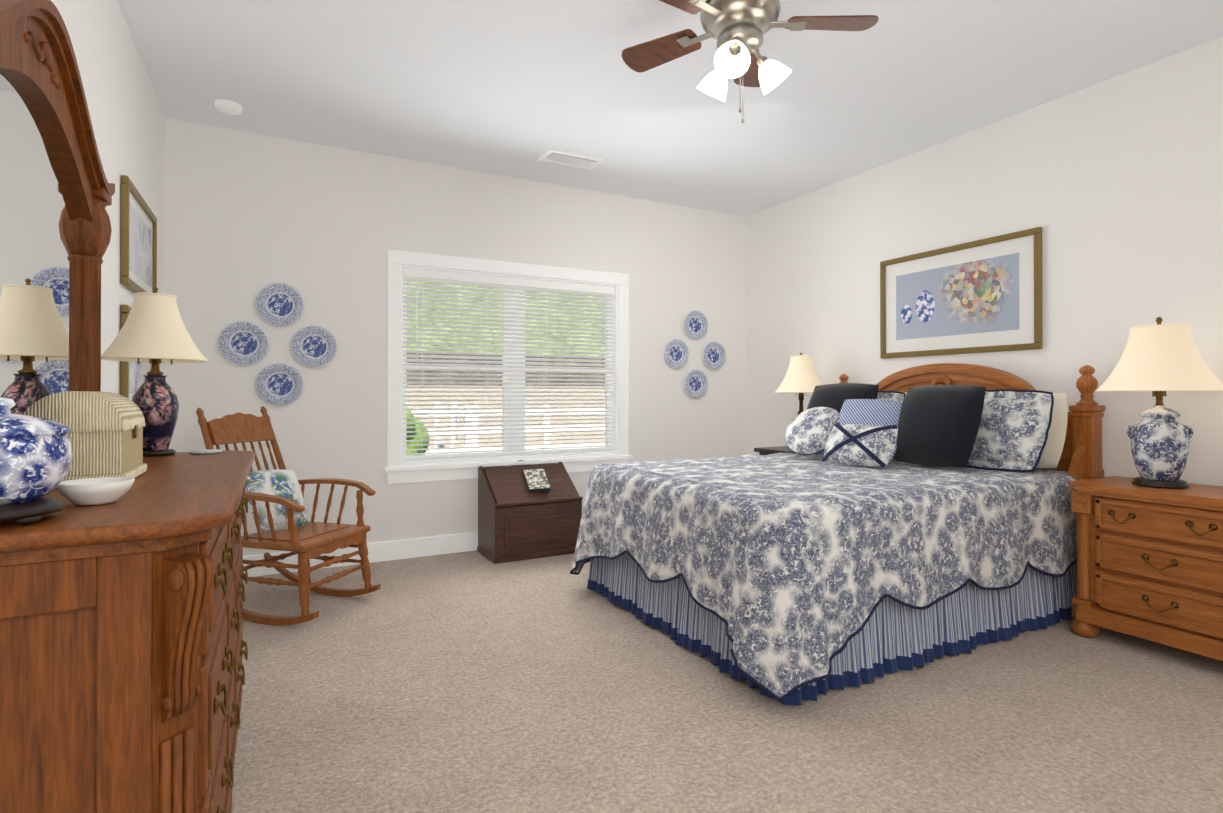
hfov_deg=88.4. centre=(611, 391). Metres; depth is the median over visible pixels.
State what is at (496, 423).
bank
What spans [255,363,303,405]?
plate
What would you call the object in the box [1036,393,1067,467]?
pillow
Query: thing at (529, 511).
chest
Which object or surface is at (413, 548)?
baseboard
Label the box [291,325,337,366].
plate
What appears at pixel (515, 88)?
ceiling
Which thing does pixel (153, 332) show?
lamp
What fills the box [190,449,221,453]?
coaster
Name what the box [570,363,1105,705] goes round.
bed
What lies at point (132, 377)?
picture
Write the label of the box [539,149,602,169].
ceiling vent
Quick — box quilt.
[570,453,1083,701]
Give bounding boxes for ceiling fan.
[622,0,878,122]
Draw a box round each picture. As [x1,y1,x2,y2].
[120,175,156,292]
[120,304,150,399]
[880,227,1042,357]
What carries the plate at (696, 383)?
attached to the wall at (322, 230)
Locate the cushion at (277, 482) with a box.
[246,469,307,531]
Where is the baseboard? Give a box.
[243,532,477,576]
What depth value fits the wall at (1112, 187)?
3.42 m
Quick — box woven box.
[23,391,146,481]
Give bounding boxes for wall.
[51,0,164,393]
[164,118,745,555]
[746,36,1222,485]
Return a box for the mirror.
[0,0,114,414]
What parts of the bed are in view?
frame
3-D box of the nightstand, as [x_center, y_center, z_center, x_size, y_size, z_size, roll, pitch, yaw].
[2.505,0.779,2.758,0.474,0.710,0.705,0,0,-28]
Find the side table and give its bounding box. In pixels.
[754,446,793,454]
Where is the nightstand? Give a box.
[1069,476,1222,660]
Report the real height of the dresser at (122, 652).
2.031 m
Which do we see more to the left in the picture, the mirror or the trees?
the mirror
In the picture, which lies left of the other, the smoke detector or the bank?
the smoke detector
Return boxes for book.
[523,469,550,491]
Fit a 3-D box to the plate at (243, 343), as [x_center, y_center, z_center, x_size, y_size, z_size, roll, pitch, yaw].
[-2.250,-0.295,3.850,0.270,0.270,0.030,0,0,-28]
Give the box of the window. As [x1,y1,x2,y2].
[384,250,631,483]
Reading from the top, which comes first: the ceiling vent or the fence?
the ceiling vent
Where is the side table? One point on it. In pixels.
(770, 450)
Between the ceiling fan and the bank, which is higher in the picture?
the ceiling fan
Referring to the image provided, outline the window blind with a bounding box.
[402,267,614,463]
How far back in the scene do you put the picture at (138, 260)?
2.87 m
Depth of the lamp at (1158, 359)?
2.75 m
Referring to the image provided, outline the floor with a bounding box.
[231,550,1222,812]
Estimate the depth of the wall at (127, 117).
2.58 m
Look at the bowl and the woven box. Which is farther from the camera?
the woven box
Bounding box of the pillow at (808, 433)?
[785,407,839,455]
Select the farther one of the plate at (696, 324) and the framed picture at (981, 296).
the plate at (696, 324)
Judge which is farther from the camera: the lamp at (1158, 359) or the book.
the book
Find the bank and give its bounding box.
[406,353,604,447]
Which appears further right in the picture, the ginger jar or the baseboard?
the baseboard
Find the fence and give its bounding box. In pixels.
[411,402,604,454]
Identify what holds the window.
in the wall at (322, 230)
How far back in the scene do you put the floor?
2.17 m
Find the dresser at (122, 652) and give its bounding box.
[0,0,255,812]
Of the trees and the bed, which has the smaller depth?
the bed
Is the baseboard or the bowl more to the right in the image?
the baseboard
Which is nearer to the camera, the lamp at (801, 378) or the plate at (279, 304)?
the plate at (279, 304)
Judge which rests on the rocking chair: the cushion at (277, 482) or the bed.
the cushion at (277, 482)
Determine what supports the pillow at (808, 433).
on the bed
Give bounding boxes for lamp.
[101,286,207,455]
[775,353,821,414]
[1095,317,1222,488]
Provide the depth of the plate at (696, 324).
5.43 m
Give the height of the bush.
1.355 m
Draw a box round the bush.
[406,407,428,455]
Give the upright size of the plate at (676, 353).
0.250 m
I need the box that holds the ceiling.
[117,0,1222,216]
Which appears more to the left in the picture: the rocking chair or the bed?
the rocking chair
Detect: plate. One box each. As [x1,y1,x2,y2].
[218,321,268,364]
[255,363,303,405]
[256,283,303,325]
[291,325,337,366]
[665,339,688,367]
[684,310,707,338]
[684,369,707,397]
[703,341,725,369]
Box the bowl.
[57,477,134,505]
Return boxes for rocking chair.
[196,406,379,625]
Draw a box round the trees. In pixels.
[406,281,604,355]
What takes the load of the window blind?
attached to the window
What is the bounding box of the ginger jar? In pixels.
[0,397,72,524]
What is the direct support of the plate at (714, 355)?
attached to the wall at (322, 230)
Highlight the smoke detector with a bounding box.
[214,99,242,114]
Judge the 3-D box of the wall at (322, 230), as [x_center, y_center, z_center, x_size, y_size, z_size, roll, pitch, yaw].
[-0.730,-0.226,4.761,4.350,2.740,0.150,0,0,-28]
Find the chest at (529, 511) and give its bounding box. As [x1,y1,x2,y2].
[477,460,582,563]
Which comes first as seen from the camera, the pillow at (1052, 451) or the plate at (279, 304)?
the pillow at (1052, 451)
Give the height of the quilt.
0.654 m

